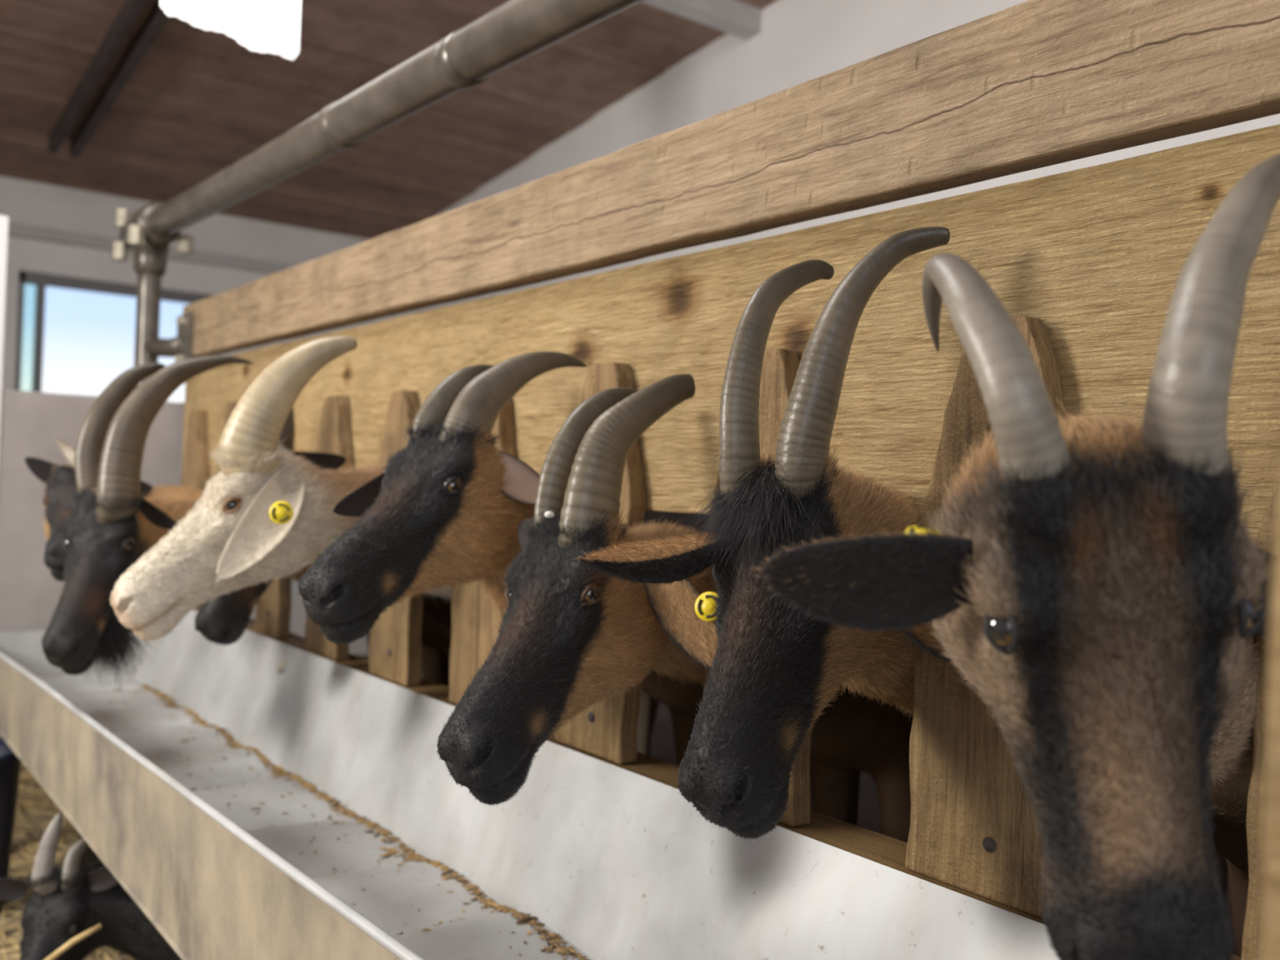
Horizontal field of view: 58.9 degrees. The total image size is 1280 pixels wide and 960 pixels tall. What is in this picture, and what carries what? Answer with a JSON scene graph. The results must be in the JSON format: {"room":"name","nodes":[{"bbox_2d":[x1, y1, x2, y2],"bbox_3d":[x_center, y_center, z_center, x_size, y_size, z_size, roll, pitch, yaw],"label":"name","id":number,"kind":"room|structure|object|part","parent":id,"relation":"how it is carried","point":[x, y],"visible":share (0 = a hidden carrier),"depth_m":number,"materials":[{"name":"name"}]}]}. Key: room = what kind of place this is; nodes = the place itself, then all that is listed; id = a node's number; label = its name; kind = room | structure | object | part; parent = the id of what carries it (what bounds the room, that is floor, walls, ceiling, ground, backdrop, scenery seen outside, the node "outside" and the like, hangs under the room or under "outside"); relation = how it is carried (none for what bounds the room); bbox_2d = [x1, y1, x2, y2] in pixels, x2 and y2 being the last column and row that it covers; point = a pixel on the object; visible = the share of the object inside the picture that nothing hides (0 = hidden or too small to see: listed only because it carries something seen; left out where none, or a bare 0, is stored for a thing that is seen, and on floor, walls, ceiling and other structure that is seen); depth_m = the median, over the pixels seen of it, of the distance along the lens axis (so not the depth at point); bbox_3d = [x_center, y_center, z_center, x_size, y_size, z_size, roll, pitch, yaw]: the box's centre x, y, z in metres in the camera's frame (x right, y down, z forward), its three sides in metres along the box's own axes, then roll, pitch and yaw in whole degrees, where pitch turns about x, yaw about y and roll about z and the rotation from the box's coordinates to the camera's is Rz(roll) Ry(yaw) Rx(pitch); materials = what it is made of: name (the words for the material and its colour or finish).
{"room":"farm building","nodes":[
{"label":"farm building","id":0,"kind":"room"},
{"bbox_2d":[0,176,389,654],"bbox_3d":[-3.450,-0.397,4.983,5.190,2.600,0.120,2,0,-37],"label":"wall","id":1,"kind":"structure","parent":0,"point":[28,202],"depth_m":5.57,"materials":[{"name":"white paint"}]},
{"bbox_2d":[14,270,211,402],"bbox_3d":[-2.587,-0.565,5.588,0.875,0.805,0.080,2,0,-37],"label":"window","id":2,"kind":"structure","parent":1,"relation":"in","point":[76,335],"depth_m":5.50,"materials":[{"name":"grey"}]},
{"bbox_3d":[-2.905,-0.564,5.367,0.058,0.733,0.006,2,0,-37],"label":"pane","id":3,"kind":"part","parent":2,"relation":"part of","materials":[{"name":"green glass"}]},
{"bbox_3d":[-2.563,-0.549,5.629,0.743,0.733,0.006,2,0,-37],"label":"pane","id":4,"kind":"part","parent":2,"relation":"part of","materials":[{"name":"clear glass"}]},
{"bbox_2d":[8,222,296,274],"bbox_3d":[-3.417,-1.185,4.883,5.070,0.055,0.050,2,0,-37],"label":"trim","id":5,"kind":"structure","parent":1,"relation":"attached to","point":[19,230],"depth_m":5.51,"materials":[{"name":"white paint"}]},
{"bbox_2d":[0,653,422,959],"bbox_3d":[-0.882,1.038,1.615,5.270,0.120,8.800,2,0,-37],"label":"floor","id":6,"kind":"structure","parent":0,"point":[9,932],"depth_m":2.98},
{"bbox_2d":[0,215,8,441],"bbox_3d":[-1.641,0.147,2.840,0.045,1.620,0.040,2,0,-37],"label":"upright","id":7,"kind":"object","parent":6,"relation":"on","point":[4,220],"visible":1,"depth_m":2.84,"materials":[{"name":"paint"}]},
{"bbox_2d":[0,389,184,737],"bbox_3d":[-1.441,0.223,2.982,0.450,0.887,0.012,2,0,-37],"label":"wall","id":8,"kind":"structure","parent":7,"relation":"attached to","point":[30,421],"depth_m":2.89,"materials":[{"name":"white paint"}]},
{"bbox_2d":[0,737,21,914],"bbox_3d":[-1.493,0.777,2.499,0.232,0.366,0.232,2,0,-37],"label":"bucket","id":9,"kind":"object","parent":6,"relation":"on","point":[10,763],"visible":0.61,"depth_m":2.49,"materials":[{"name":"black plastic"}]},
{"bbox_2d":[0,762,133,959],"bbox_3d":[-1.657,0.933,2.344,1.617,0.037,3.594,2,0,-37],"label":"litter","id":10,"kind":"object","parent":6,"relation":"on","point":[26,802],"visible":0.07,"depth_m":2.90,"materials":[{"name":"beige plant"}]},
{"bbox_2d":[44,923,102,959],"bbox_3d":[-0.913,0.747,1.819,0.088,0.058,0.010,2,0,-28],"label":"stalk","id":11,"kind":"object","parent":6,"relation":"on","point":[77,939],"visible":1,"depth_m":1.82,"materials":[{"name":"beige plant"}]},
{"bbox_2d":[0,811,181,959],"bbox_3d":[-0.775,0.795,2.189,0.845,0.387,0.262,2,0,-34],"label":"goat","id":12,"kind":"object","parent":6,"relation":"on","point":[64,904],"visible":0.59,"depth_m":2.00},
{"bbox_2d":[111,0,644,391],"bbox_3d":[-0.253,0.131,1.673,0.164,1.739,4.161,2,0,-37],"label":"metal pipe","id":13,"kind":"object","parent":6,"relation":"on","point":[513,31],"visible":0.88,"depth_m":2.04,"materials":[{"name":"metal"}]},
{"bbox_3d":[-1.397,0.137,3.165,0.062,1.662,0.062,2,0,-37],"label":"post","id":14,"kind":"part","parent":13,"relation":"part of","materials":[{"name":"metal"}]},
{"bbox_3d":[-1.289,-0.364,3.103,0.237,0.061,0.081,2,0,44],"label":"bracket arm","id":15,"kind":"part","parent":13,"relation":"part of","materials":[{"name":"metal"}]},
{"bbox_3d":[-1.202,-0.367,2.994,0.012,0.140,0.110,2,0,-37],"label":"bracket plate","id":16,"kind":"part","parent":13,"relation":"part of","materials":[{"name":"metal"}]},
{"bbox_2d":[180,0,1279,959],"bbox_3d":[-0.004,0.008,1.445,0.090,0.884,4.100,2,0,-37],"label":"barrier","id":17,"kind":"object","parent":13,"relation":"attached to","point":[1087,264],"visible":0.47,"depth_m":1.14,"materials":[{"name":"brown wood"}]},
{"bbox_3d":[-0.018,0.403,1.443,0.090,0.095,4.100,2,0,-37],"label":"sill","id":18,"kind":"part","parent":17,"relation":"part of","materials":[{"name":"brown wood"}]},
{"bbox_3d":[0.022,-0.361,1.438,0.042,0.145,4.070,2,0,-37],"label":"rail","id":19,"kind":"part","parent":17,"relation":"part of","materials":[{"name":"brown wood"}]},
{"bbox_2d":[0,608,1058,959],"bbox_3d":[-0.258,0.670,1.368,0.465,0.658,3.863,2,0,-37],"label":"trough","id":20,"kind":"object","parent":6,"relation":"on","point":[614,861],"visible":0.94,"depth_m":1.46,"materials":[{"name":"metal"}]},
{"bbox_3d":[-1.445,0.472,2.885,0.398,0.185,0.003,2,0,-37],"label":"plate","id":21,"kind":"part","parent":20,"relation":"part of","materials":[{"name":"grey metal"}]},
{"bbox_3d":[-1.342,0.744,2.767,0.040,0.448,0.040,2,0,-37],"label":"trough leg","id":22,"kind":"part","parent":20,"relation":"part of","materials":[{"name":"wood"}]},
{"bbox_3d":[-0.430,0.471,1.230,0.005,0.242,3.860,2,0,-37],"label":"panel","id":23,"kind":"part","parent":20,"relation":"part of","materials":[{"name":"silver metal"}]},
{"bbox_3d":[-0.289,0.546,1.339,0.347,0.041,3.860,2,0,-37],"label":"floor panel","id":24,"kind":"part","parent":20,"relation":"part of","materials":[{"name":"grey metal"}]},
{"bbox_2d":[105,684,589,959],"bbox_3d":[-0.307,0.542,1.476,0.208,0.037,3.307,2,0,-37],"label":"crumbs","id":25,"kind":"object","parent":20,"relation":"in","point":[526,918],"visible":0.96,"depth_m":1.68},
{"bbox_2d":[650,719,1234,954],"bbox_3d":[1.218,0.988,1.393,1.810,0.130,5.900,2,0,-37],"label":"platform","id":26,"kind":"object","parent":6,"relation":"on","point":[662,745],"depth_m":3.35,"materials":[{"name":"brown wood"}]},
{"bbox_2d":[24,437,370,655],"bbox_3d":[-0.630,0.376,2.718,1.542,0.974,0.326,2,0,-42],"label":"goat","id":27,"kind":"object","parent":26,"relation":"on","point":[51,474],"visible":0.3,"depth_m":2.27},
{"bbox_2d":[194,408,451,645],"bbox_3d":[-0.220,0.372,2.326,1.363,0.989,0.269,2,0,-37],"label":"goat","id":28,"kind":"object","parent":26,"relation":"on","point":[224,620],"visible":0.11,"depth_m":1.93},
{"bbox_2d":[40,355,659,755],"bbox_3d":[-0.483,0.325,2.486,1.590,1.077,0.320,2,0,-43],"label":"goat","id":29,"kind":"object","parent":26,"relation":"on","point":[112,524],"visible":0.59,"depth_m":1.98},
{"bbox_2d":[109,336,652,754],"bbox_3d":[-0.124,0.337,2.052,1.548,1.078,0.326,2,0,-36],"label":"goat","id":30,"kind":"object","parent":26,"relation":"on","point":[268,513],"visible":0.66,"depth_m":1.65},
{"bbox_2d":[297,351,704,765],"bbox_3d":[0.122,0.357,1.809,1.450,1.038,0.298,2,0,-37],"label":"goat","id":31,"kind":"object","parent":26,"relation":"on","point":[449,507],"visible":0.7,"depth_m":1.44},
{"bbox_2d":[435,373,913,843],"bbox_3d":[0.325,0.388,1.571,1.414,0.996,0.358,2,0,-37],"label":"goat","id":32,"kind":"object","parent":26,"relation":"on","point":[571,637],"visible":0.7,"depth_m":1.22},
{"bbox_2d":[570,226,1231,922],"bbox_3d":[0.528,0.337,1.341,1.376,1.094,0.297,2,0,-42],"label":"goat","id":33,"kind":"object","parent":26,"relation":"on","point":[775,667],"visible":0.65,"depth_m":0.96},
{"bbox_2d":[750,153,1279,959],"bbox_3d":[0.672,0.352,1.076,1.469,1.070,0.282,2,0,-41],"label":"goat","id":34,"kind":"object","parent":26,"relation":"on","point":[1104,590],"visible":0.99,"depth_m":0.60},
{"bbox_2d":[1261,464,1279,959],"bbox_3d":[0.205,0.497,0.334,0.032,1.025,0.075,2,0,-25],"label":"wooden upright","id":35,"kind":"object","parent":6,"relation":"on","point":[1271,846],"visible":1,"depth_m":0.36,"materials":[{"name":"brown wood"}]},
{"bbox_2d":[0,0,777,239],"bbox_3d":[-0.791,-1.942,1.492,5.070,1.180,8.600,2,0,-37],"label":"ceiling","id":36,"kind":"structure","parent":0,"point":[198,101],"depth_m":4.60,"materials":[{"name":"brown wood"}]},
{"bbox_2d":[48,0,147,154],"bbox_3d":[-1.619,-1.597,3.689,0.030,0.447,2.942,2,0,-37],"label":"roof beam","id":37,"kind":"structure","parent":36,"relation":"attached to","point":[131,10],"depth_m":4.17,"materials":[{"name":"dark painted metal"}]},
{"bbox_2d":[69,0,168,158],"bbox_3d":[-1.552,-1.594,3.740,0.030,0.447,2.942,2,0,-37],"label":"roof beam","id":38,"kind":"structure","parent":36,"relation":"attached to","point":[151,26],"depth_m":4.23,"materials":[{"name":"dark painted metal"}]},
{"bbox_2d":[160,0,300,60],"bbox_3d":[-1.030,-1.426,2.892,0.348,0.632,0.012,2,0,-37],"label":"light panel","id":39,"kind":"object","parent":36,"relation":"hanging from","point":[273,26],"visible":1,"depth_m":2.92,"materials":[{"name":"white plastic"}]},
{"bbox_2d":[642,0,762,40],"bbox_3d":[0.168,-1.644,3.886,0.620,0.089,0.070,2,0,-37],"label":"purlin","id":40,"kind":"object","parent":36,"relation":"attached to","point":[736,18],"visible":1,"depth_m":3.95,"materials":[{"name":"grey metal"}]},
{"bbox_2d":[388,0,1279,319],"bbox_3d":[1.228,-0.738,3.062,0.120,3.600,8.600,2,0,-37],"label":"wall","id":41,"kind":"structure","parent":0,"point":[799,42],"depth_m":3.98,"materials":[{"name":"white paint"}]},
{"bbox_2d":[421,511,1228,882],"bbox_3d":[1.121,0.534,3.009,0.030,1.050,8.600,2,0,-37],"label":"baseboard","id":42,"kind":"structure","parent":41,"relation":"attached to","point":[663,713],"depth_m":4.30,"materials":[{"name":"brown wood"}]}
]}

